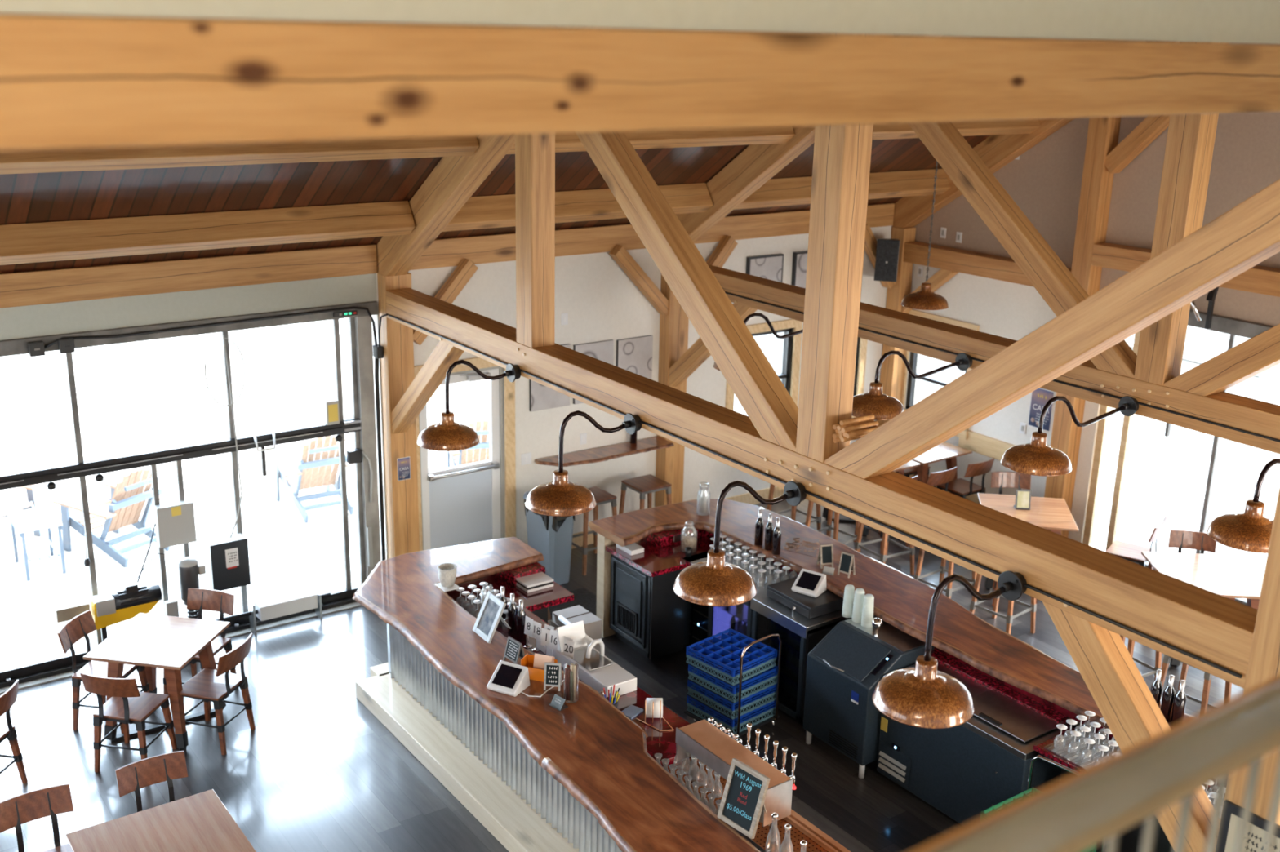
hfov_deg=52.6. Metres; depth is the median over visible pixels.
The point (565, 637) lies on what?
table number card
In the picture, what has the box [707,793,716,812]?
carafe
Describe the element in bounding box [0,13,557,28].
purlin
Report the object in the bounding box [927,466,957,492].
dining chair
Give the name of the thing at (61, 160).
purlin
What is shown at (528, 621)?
table number card
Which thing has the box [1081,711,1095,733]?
glass
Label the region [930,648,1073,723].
bar counter
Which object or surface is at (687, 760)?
carafe
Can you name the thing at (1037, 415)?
print
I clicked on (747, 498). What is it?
baseboard
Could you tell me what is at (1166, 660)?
bar stool
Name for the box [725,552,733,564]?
glass
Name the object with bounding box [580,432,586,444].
wall plate
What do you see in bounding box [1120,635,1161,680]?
bar stool
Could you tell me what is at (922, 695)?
gooseneck lamp
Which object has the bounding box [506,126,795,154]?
purlin
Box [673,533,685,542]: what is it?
outlet
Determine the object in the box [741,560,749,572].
glass
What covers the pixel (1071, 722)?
glass
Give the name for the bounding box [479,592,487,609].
glass
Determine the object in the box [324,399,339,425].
sign
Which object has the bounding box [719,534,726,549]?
glass
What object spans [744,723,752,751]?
tap
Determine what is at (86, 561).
pull cord
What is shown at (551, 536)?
rubbish bin
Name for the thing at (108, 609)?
machine
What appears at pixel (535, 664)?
box
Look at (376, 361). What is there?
conduit
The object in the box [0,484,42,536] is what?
chair
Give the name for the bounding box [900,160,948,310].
pendant lamp
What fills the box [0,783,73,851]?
dining chair
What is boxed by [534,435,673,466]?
wall shelf
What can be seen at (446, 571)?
plant pot
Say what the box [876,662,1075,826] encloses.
cooler
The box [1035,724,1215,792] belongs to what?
countertop
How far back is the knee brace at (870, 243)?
15.09 m
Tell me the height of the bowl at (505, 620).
0.104 m
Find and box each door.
[0,301,381,693]
[413,357,515,551]
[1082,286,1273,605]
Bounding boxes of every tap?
[707,717,717,728]
[715,722,725,733]
[724,728,733,738]
[733,733,742,745]
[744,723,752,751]
[752,728,760,756]
[761,734,769,762]
[770,740,778,768]
[779,746,787,775]
[787,752,797,787]
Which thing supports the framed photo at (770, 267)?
attached to the wall at (602, 303)
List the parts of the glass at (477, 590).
stem and foot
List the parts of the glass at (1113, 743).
stem and foot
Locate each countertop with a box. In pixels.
[605,528,739,577]
[1033,724,1215,851]
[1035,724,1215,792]
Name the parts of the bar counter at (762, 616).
pane, door, pane, door, drawer, cash drawer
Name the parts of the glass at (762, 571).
stem and foot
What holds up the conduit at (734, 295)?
attached to the truss at (1153, 377)
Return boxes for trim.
[904,408,969,439]
[958,430,1015,461]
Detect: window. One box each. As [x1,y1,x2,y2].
[724,319,802,416]
[851,337,867,418]
[901,309,979,430]
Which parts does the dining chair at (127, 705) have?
leg, post, backrest, leg, post, seat frame, seat, leg, leg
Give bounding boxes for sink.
[536,614,636,697]
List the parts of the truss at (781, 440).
post, queen post, king post, post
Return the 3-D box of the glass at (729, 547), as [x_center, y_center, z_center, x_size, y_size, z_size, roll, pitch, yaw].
[0.769,1.114,11.152,0.074,0.161,0.074,6,18,16]
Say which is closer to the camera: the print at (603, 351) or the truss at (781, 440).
the truss at (781, 440)
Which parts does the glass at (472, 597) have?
stem and foot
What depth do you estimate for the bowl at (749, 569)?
10.95 m
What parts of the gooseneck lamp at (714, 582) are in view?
lamp shade, arm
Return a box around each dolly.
[683,634,782,740]
[1026,755,1106,851]
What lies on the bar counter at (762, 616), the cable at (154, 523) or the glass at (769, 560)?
the glass at (769, 560)
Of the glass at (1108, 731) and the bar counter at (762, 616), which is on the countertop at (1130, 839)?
the glass at (1108, 731)
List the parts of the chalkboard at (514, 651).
frame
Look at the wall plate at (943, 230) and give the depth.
15.01 m
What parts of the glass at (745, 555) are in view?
stem and foot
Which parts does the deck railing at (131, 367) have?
post, post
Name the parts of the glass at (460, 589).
stem and foot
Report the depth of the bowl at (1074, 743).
8.29 m
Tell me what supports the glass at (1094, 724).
on the countertop at (1130, 839)
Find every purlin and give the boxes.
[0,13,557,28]
[0,136,479,174]
[0,200,415,265]
[441,182,712,231]
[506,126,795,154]
[609,28,893,36]
[733,168,950,209]
[872,119,1039,139]
[941,35,1146,42]
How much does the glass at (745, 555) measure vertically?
0.161 m
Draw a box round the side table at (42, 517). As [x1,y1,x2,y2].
[7,506,66,581]
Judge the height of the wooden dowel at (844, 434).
0.028 m
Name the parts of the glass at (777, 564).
stem and foot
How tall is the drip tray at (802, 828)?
0.050 m
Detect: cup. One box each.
[600,684,619,708]
[684,546,692,557]
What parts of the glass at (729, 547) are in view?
stem and foot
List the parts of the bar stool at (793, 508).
leg, leg, leg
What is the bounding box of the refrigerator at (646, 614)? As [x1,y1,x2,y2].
[609,553,690,660]
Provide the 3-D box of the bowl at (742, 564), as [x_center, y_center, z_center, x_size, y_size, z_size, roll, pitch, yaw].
[0.892,1.194,10.999,0.074,0.104,0.074,15,22,37]
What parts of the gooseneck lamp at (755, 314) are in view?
lamp shade, arm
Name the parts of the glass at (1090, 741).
stem and foot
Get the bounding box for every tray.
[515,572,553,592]
[515,582,553,592]
[667,758,851,851]
[695,796,767,851]
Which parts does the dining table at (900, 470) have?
leg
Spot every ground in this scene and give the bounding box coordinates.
[0,318,1260,667]
[1093,377,1279,600]
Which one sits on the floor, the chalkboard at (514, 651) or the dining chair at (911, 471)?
the dining chair at (911, 471)
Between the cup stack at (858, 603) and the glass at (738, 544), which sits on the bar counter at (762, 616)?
the glass at (738, 544)
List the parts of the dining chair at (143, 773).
post, post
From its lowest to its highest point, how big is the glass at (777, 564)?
0.161 m
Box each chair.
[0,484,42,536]
[0,679,27,783]
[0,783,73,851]
[52,467,169,568]
[57,610,149,733]
[80,672,177,772]
[115,751,187,812]
[163,588,236,709]
[174,633,255,755]
[267,435,355,523]
[446,419,489,467]
[853,475,918,554]
[904,462,930,484]
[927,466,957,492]
[936,457,994,498]
[991,471,1031,494]
[991,580,1036,605]
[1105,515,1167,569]
[1168,529,1216,553]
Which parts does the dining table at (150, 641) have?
leg, leg, leg, leg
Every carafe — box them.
[654,753,662,765]
[661,758,670,773]
[669,764,677,778]
[673,744,684,769]
[676,769,684,786]
[680,752,690,775]
[684,775,693,793]
[688,754,699,780]
[691,781,700,799]
[695,760,706,786]
[699,787,708,806]
[703,765,714,792]
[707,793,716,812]
[711,771,723,798]
[715,799,721,815]
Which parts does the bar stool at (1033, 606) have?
leg, leg, leg, leg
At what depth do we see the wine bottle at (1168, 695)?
8.35 m
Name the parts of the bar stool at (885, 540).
leg, leg, leg, leg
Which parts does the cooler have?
vent panel, sliding lid, sliding lid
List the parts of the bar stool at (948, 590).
leg, leg, leg, leg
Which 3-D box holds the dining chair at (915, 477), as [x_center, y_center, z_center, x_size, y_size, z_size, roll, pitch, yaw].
[2.654,0.899,13.951,0.420,0.827,0.508,-11,21,-34]
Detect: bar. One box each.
[352,536,761,851]
[588,498,1215,790]
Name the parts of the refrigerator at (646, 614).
door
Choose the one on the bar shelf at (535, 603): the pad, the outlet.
the pad
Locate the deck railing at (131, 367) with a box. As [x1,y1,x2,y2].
[0,331,488,453]
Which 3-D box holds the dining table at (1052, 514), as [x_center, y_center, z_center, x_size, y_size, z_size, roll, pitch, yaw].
[3.881,1.206,13.155,0.880,0.748,0.880,4,17,8]
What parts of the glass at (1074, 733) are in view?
stem and foot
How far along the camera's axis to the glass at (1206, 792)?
7.76 m
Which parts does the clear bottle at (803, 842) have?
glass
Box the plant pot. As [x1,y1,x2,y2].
[435,563,459,591]
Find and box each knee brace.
[413,257,478,345]
[608,244,668,315]
[706,235,737,267]
[864,223,895,288]
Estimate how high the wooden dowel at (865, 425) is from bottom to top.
0.028 m
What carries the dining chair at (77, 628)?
on the floor
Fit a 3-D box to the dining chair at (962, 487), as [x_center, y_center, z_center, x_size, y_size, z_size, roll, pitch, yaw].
[3.639,0.730,14.579,0.420,0.827,0.508,-11,21,-34]
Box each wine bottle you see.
[497,586,507,626]
[507,593,517,635]
[516,599,526,641]
[630,431,637,444]
[754,509,764,546]
[764,513,773,551]
[771,517,782,555]
[1150,669,1162,708]
[1160,675,1175,722]
[1169,680,1186,726]
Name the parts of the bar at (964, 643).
panel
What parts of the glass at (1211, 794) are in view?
stem and foot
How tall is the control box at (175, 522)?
0.360 m
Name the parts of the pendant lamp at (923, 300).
lamp shade, chain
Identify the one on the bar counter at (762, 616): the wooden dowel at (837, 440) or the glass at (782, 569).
the glass at (782, 569)
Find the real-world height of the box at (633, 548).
0.044 m
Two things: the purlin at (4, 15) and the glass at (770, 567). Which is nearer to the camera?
the purlin at (4, 15)
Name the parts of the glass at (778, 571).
stem and foot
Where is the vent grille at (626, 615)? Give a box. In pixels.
[616,600,637,636]
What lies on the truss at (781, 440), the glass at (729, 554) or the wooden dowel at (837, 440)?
the wooden dowel at (837, 440)
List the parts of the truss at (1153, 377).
post, queen post, king post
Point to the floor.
(317, 771)
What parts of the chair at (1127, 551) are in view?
seat, seat frame, post, post, backrest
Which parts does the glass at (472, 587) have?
stem and foot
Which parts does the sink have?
spout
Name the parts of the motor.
motor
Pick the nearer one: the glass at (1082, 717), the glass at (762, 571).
the glass at (1082, 717)
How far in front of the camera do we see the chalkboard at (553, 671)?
8.61 m
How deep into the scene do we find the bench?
11.76 m
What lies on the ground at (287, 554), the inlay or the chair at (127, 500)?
the chair at (127, 500)
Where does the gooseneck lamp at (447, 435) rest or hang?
attached to the truss at (781, 440)
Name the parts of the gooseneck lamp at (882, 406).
lamp shade, arm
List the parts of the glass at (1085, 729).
stem and foot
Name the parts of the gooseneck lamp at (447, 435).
lamp shade, arm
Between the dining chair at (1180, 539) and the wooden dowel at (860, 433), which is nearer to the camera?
the wooden dowel at (860, 433)
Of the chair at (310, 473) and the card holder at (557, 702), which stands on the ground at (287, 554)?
the chair at (310, 473)
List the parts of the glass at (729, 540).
stem and foot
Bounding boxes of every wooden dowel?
[832,423,839,430]
[832,433,839,439]
[832,438,840,443]
[836,419,874,431]
[840,413,874,426]
[840,421,878,433]
[840,434,866,442]
[842,426,877,437]
[845,426,879,438]
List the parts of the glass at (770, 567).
stem and foot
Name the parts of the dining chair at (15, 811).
post, post, seat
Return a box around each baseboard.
[571,529,593,548]
[724,486,783,505]
[909,474,979,503]
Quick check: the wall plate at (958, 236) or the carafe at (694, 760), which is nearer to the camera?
the carafe at (694, 760)
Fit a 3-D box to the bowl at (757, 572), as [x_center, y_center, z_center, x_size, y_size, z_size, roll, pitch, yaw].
[1.012,1.244,10.842,0.074,0.104,0.074,13,21,34]
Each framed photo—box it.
[745,253,783,282]
[791,250,807,288]
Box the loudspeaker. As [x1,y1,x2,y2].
[874,238,899,282]
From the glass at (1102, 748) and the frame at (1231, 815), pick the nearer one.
the frame at (1231, 815)
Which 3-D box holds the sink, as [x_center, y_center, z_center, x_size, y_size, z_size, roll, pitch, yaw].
[-0.402,1.596,9.293,0.282,0.272,1.021,-11,21,-34]
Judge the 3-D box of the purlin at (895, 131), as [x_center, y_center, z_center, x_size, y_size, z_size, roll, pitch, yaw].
[2.803,-2.965,12.673,3.210,0.282,0.256,-11,21,-34]
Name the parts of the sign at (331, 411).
panel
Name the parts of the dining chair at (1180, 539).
post, post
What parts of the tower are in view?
leg, leg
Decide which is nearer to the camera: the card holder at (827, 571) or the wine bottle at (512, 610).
the wine bottle at (512, 610)
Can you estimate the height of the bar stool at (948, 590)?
0.762 m
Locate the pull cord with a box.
[84,533,90,566]
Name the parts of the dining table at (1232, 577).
leg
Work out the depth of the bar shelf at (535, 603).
10.24 m
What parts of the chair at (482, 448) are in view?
leg, rail, arm, cross rail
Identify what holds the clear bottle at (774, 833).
on the drip tray at (802, 828)
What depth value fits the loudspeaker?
14.93 m
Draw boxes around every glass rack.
[685,628,777,686]
[686,695,775,734]
[687,677,777,719]
[688,664,777,703]
[979,786,1038,818]
[1084,844,1097,851]
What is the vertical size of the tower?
0.505 m
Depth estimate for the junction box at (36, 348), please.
10.10 m
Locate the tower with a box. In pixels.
[675,717,797,841]
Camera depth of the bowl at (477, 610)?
10.01 m
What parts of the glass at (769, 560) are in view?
stem and foot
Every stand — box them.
[486,660,529,697]
[635,697,673,731]
[791,568,826,597]
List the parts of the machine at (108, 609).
bracket plate, support post, motor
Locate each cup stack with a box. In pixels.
[841,584,854,617]
[851,588,864,622]
[861,594,874,627]
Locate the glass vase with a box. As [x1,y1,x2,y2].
[480,583,494,608]
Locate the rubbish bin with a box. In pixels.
[523,491,574,584]
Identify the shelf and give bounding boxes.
[17,537,60,561]
[445,562,690,766]
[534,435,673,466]
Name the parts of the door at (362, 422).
knob, knob, bracket post, rail, rail, aluminium sill, bracket post, handle, knob, pull rod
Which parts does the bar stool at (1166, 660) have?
leg, leg, seat frame, leg, leg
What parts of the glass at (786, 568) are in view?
stem and foot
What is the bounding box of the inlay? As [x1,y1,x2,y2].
[780,535,819,557]
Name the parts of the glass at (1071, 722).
stem and foot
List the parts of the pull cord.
cord, knob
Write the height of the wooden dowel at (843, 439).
0.028 m
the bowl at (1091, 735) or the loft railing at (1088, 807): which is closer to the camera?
the loft railing at (1088, 807)
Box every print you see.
[528,343,570,412]
[573,339,613,404]
[616,335,653,379]
[795,253,807,288]
[1035,413,1048,424]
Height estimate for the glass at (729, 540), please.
0.161 m
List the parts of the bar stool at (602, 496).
leg, leg, seat, seat frame, leg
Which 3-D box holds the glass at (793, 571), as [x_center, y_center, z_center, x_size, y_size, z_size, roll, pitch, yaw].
[1.284,1.228,10.817,0.074,0.161,0.074,16,22,39]
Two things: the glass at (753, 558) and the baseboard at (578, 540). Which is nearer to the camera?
the glass at (753, 558)
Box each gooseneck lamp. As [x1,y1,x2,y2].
[416,360,520,451]
[524,410,641,516]
[673,480,806,606]
[713,312,803,371]
[852,351,972,420]
[871,570,1026,728]
[1000,395,1138,476]
[1206,458,1279,553]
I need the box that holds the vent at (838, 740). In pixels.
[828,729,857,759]
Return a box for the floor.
[0,498,1244,851]
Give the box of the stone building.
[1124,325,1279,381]
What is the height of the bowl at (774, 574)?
0.104 m
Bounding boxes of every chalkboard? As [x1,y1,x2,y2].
[502,635,524,664]
[543,662,562,691]
[716,758,770,839]
[816,543,833,568]
[837,551,855,577]
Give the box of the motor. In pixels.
[164,556,205,618]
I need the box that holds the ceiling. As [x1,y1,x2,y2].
[0,135,990,273]
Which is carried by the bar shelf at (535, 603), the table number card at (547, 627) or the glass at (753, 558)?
the table number card at (547, 627)
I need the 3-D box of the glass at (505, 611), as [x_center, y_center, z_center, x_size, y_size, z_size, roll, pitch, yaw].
[-1.010,1.478,9.826,0.074,0.161,0.074,8,18,22]
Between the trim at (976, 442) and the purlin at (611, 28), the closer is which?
the purlin at (611, 28)
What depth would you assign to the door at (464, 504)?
12.89 m
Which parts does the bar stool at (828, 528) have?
leg, leg, leg, leg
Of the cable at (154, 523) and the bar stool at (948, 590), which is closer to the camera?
the cable at (154, 523)
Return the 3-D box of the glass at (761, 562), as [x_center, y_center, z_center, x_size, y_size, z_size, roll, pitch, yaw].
[1.012,1.217,10.833,0.074,0.161,0.074,13,21,34]
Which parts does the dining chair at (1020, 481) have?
post, post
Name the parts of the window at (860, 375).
frame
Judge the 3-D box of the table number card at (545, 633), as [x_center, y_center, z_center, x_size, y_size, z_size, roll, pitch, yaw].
[-0.684,1.581,9.412,0.090,0.220,0.058,10,19,27]
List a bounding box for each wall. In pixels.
[0,0,1279,44]
[0,226,892,560]
[904,43,1279,542]
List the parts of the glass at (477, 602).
stem and foot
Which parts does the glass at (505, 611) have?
stem and foot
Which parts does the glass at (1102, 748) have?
stem and foot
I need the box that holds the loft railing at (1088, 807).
[911,675,1279,851]
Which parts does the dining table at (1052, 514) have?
leg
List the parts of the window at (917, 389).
frame, pane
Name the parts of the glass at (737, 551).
stem and foot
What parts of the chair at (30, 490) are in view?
rail, arm, leg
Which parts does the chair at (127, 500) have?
leg, arm, rail, leg, cross rail, arm, rail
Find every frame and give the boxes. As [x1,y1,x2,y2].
[472,591,511,643]
[891,40,1279,537]
[1216,800,1279,851]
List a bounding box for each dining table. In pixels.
[65,789,256,851]
[83,613,230,751]
[822,460,920,536]
[911,441,972,494]
[977,493,1078,590]
[1141,551,1263,667]
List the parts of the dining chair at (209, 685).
leg, seat frame, seat, leg, post, backrest, post, leg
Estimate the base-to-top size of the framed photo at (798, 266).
0.540 m
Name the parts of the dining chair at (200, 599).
leg, leg, post, seat frame, backrest, seat, post, leg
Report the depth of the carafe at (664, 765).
7.86 m
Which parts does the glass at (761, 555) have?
stem and foot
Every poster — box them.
[396,456,410,480]
[1027,387,1054,431]
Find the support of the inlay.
on the bar at (964, 643)
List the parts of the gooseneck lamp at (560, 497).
lamp shade, arm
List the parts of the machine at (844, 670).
handle, lid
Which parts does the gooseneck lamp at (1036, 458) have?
lamp shade, arm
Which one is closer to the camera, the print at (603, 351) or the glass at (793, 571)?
the glass at (793, 571)
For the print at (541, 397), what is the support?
attached to the wall at (602, 303)
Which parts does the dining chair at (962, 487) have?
seat frame, seat, post, backrest, post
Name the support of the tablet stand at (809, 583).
on the bar counter at (762, 616)
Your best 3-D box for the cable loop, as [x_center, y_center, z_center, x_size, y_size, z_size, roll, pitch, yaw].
[-3.541,-0.460,11.058,0.350,0.610,0.012,-11,21,-34]
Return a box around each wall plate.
[520,452,531,465]
[560,312,568,325]
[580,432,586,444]
[917,266,923,277]
[939,227,946,238]
[955,231,962,243]
[1019,422,1026,434]
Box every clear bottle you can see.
[765,812,781,851]
[779,823,793,851]
[800,840,807,851]
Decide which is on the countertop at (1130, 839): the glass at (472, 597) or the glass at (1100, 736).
the glass at (1100, 736)
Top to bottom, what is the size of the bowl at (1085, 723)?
0.104 m
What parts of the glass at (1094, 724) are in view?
stem and foot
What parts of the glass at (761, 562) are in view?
stem and foot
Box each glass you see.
[456,587,465,607]
[461,591,471,611]
[466,595,476,615]
[467,585,476,604]
[472,588,481,608]
[473,600,480,617]
[479,582,488,598]
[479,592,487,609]
[502,609,507,630]
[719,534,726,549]
[719,541,726,556]
[724,545,733,562]
[725,537,733,553]
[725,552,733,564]
[733,542,742,559]
[733,549,741,565]
[733,556,742,567]
[740,553,749,570]
[741,546,750,560]
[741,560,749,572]
[748,550,756,565]
[748,556,757,574]
[749,564,757,583]
[756,553,765,569]
[756,560,765,578]
[756,568,765,588]
[764,558,773,577]
[764,565,774,584]
[773,562,782,579]
[773,569,782,583]
[781,560,789,575]
[781,566,790,581]
[789,563,797,578]
[1053,724,1067,749]
[1063,719,1076,742]
[1067,730,1081,756]
[1074,715,1087,737]
[1077,726,1090,749]
[1080,737,1094,763]
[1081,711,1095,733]
[1087,721,1101,744]
[1091,733,1105,756]
[1095,745,1109,763]
[1097,717,1107,739]
[1101,728,1112,751]
[1105,740,1118,758]
[1204,782,1213,800]
[1207,780,1217,795]
[1208,791,1214,804]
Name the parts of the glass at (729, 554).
stem and foot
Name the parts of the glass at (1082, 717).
stem and foot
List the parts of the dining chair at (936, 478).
post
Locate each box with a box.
[27,340,44,356]
[57,337,75,353]
[153,499,196,548]
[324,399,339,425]
[373,344,383,359]
[520,653,557,682]
[615,542,644,555]
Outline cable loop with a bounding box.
[204,337,245,406]
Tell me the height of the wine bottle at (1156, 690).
0.320 m
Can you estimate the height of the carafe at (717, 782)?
0.153 m
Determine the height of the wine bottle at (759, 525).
0.320 m
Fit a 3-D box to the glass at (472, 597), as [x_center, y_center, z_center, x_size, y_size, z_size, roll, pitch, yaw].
[-1.304,1.402,10.055,0.074,0.161,0.074,7,18,17]
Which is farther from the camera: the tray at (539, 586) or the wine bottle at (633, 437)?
the wine bottle at (633, 437)
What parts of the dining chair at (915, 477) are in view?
leg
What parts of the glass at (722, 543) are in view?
stem and foot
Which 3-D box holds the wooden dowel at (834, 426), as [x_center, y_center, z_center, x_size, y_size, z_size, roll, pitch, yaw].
[1.172,-0.013,7.186,0.257,0.028,0.029,-11,21,-34]
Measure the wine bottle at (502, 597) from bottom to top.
0.320 m
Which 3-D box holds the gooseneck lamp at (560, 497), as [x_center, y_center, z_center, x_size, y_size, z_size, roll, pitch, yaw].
[-0.361,0.186,8.444,0.829,0.613,0.464,-11,21,-34]
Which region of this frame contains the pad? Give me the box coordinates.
[621,704,643,719]
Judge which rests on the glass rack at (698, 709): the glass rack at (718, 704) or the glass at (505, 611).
the glass rack at (718, 704)
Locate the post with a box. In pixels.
[876,226,915,426]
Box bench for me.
[213,588,330,635]
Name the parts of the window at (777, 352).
pane, frame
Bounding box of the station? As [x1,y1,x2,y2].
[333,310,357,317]
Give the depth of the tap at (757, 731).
7.61 m
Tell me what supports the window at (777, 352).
in the wall at (602, 303)
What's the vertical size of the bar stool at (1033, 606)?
0.762 m
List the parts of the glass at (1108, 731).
stem and foot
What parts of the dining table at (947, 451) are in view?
leg, leg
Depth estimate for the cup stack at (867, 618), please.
9.89 m
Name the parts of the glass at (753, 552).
stem and foot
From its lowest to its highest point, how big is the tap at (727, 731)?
0.119 m
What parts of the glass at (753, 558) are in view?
stem and foot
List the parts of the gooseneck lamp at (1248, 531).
lamp shade, arm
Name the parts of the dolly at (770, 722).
handle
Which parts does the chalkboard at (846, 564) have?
frame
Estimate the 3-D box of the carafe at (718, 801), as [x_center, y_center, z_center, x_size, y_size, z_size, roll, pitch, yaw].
[0.457,2.230,7.458,0.072,0.153,0.072,-2,17,-10]
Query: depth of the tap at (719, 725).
7.85 m
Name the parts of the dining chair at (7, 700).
seat frame, seat, backrest, post, leg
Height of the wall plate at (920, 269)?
0.120 m
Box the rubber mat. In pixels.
[548,587,596,621]
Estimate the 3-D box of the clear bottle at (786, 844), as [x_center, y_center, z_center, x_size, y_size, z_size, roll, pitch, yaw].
[0.804,2.313,7.099,0.085,0.303,0.086,-11,21,-34]
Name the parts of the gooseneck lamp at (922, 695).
lamp shade, arm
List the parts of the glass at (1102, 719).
stem and foot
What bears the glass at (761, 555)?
on the bar counter at (762, 616)
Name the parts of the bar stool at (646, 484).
leg, leg, seat, seat frame, leg, leg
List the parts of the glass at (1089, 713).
stem and foot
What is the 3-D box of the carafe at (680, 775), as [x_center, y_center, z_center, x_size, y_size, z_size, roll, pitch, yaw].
[0.240,2.136,7.749,0.072,0.153,0.072,5,17,11]
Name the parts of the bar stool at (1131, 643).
leg, leg, leg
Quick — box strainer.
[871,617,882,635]
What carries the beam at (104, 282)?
on the wall at (602, 303)
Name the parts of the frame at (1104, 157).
post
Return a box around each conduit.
[44,306,377,349]
[374,357,386,560]
[377,313,387,346]
[387,314,1242,678]
[724,292,1279,442]
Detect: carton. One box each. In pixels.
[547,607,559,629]
[552,604,601,652]
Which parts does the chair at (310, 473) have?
leg, arm, rail, cross rail, leg, arm, rail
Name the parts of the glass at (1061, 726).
stem and foot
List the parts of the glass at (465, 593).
stem and foot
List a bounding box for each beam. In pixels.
[0,15,1279,151]
[0,244,377,308]
[409,223,645,270]
[693,203,894,244]
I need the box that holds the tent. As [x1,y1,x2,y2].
[1013,489,1031,510]
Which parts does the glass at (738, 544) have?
stem and foot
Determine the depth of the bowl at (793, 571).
10.85 m
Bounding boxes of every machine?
[55,581,162,641]
[802,615,934,778]
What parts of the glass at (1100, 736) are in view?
stem and foot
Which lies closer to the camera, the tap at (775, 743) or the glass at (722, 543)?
the tap at (775, 743)
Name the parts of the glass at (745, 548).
stem and foot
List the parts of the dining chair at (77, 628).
post, leg, backrest, post, leg, seat, seat frame, leg, leg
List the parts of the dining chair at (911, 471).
seat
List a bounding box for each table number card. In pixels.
[524,616,533,648]
[532,620,541,652]
[540,627,550,655]
[544,623,554,630]
[548,628,558,656]
[563,639,574,657]
[564,635,573,641]
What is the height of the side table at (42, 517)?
0.540 m
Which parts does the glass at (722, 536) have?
stem and foot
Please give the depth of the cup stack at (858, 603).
9.96 m
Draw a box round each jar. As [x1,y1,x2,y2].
[564,662,578,702]
[680,520,697,553]
[696,482,710,515]
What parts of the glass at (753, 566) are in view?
stem and foot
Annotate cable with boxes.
[135,553,178,580]
[137,523,155,582]
[222,335,242,537]
[520,680,564,697]
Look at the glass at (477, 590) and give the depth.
10.17 m
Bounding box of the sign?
[204,533,250,591]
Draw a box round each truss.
[376,26,1279,851]
[654,35,1279,506]
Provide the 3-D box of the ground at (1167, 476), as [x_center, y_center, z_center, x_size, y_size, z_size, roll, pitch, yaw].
[23.316,2.312,12.941,28.220,0.200,30.350,-11,21,-34]
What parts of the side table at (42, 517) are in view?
leg, leg, leg, leg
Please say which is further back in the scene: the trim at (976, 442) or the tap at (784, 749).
the trim at (976, 442)
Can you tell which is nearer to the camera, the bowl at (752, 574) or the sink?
the sink
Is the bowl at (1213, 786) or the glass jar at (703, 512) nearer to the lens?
the bowl at (1213, 786)
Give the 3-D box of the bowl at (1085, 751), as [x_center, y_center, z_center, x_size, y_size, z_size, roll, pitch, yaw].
[2.825,2.085,8.181,0.074,0.104,0.074,1,17,0]
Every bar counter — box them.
[682,545,850,724]
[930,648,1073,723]
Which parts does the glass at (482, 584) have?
stem and foot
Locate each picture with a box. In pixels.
[477,598,499,635]
[1017,491,1029,507]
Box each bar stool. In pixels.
[572,486,617,575]
[618,474,671,514]
[766,484,821,532]
[804,500,860,552]
[854,522,915,574]
[914,548,977,601]
[969,573,1036,634]
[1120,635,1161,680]
[1160,653,1231,712]
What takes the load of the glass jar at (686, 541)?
on the countertop at (662, 554)
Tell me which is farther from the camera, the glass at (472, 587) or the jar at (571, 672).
the glass at (472, 587)
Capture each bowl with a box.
[456,595,465,607]
[461,600,471,611]
[466,604,476,615]
[473,608,479,617]
[502,617,507,630]
[724,555,733,562]
[733,551,742,559]
[740,563,749,570]
[748,567,757,574]
[750,573,757,583]
[756,570,764,578]
[756,577,765,588]
[764,567,773,577]
[764,573,773,584]
[773,571,782,579]
[773,577,781,583]
[781,574,790,581]
[789,570,797,578]
[1053,734,1066,749]
[1063,729,1075,742]
[1067,741,1079,756]
[1074,725,1085,737]
[1077,737,1088,749]
[1080,749,1093,763]
[1081,720,1093,733]
[1087,732,1098,744]
[1091,744,1102,756]
[1095,755,1105,763]
[1097,728,1107,739]
[1101,739,1112,751]
[1105,751,1114,758]
[1204,790,1212,800]
[1207,784,1216,795]
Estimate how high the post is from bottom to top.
3.130 m
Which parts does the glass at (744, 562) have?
stem and foot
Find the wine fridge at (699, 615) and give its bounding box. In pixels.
[688,602,708,649]
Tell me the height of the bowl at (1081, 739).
0.104 m
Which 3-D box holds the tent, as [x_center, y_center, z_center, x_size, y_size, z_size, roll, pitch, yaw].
[3.864,0.736,13.076,0.150,0.196,0.100,3,17,4]
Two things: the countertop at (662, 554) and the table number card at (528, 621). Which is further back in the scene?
the countertop at (662, 554)
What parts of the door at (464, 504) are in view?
panel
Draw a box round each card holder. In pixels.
[548,694,568,711]
[821,566,835,575]

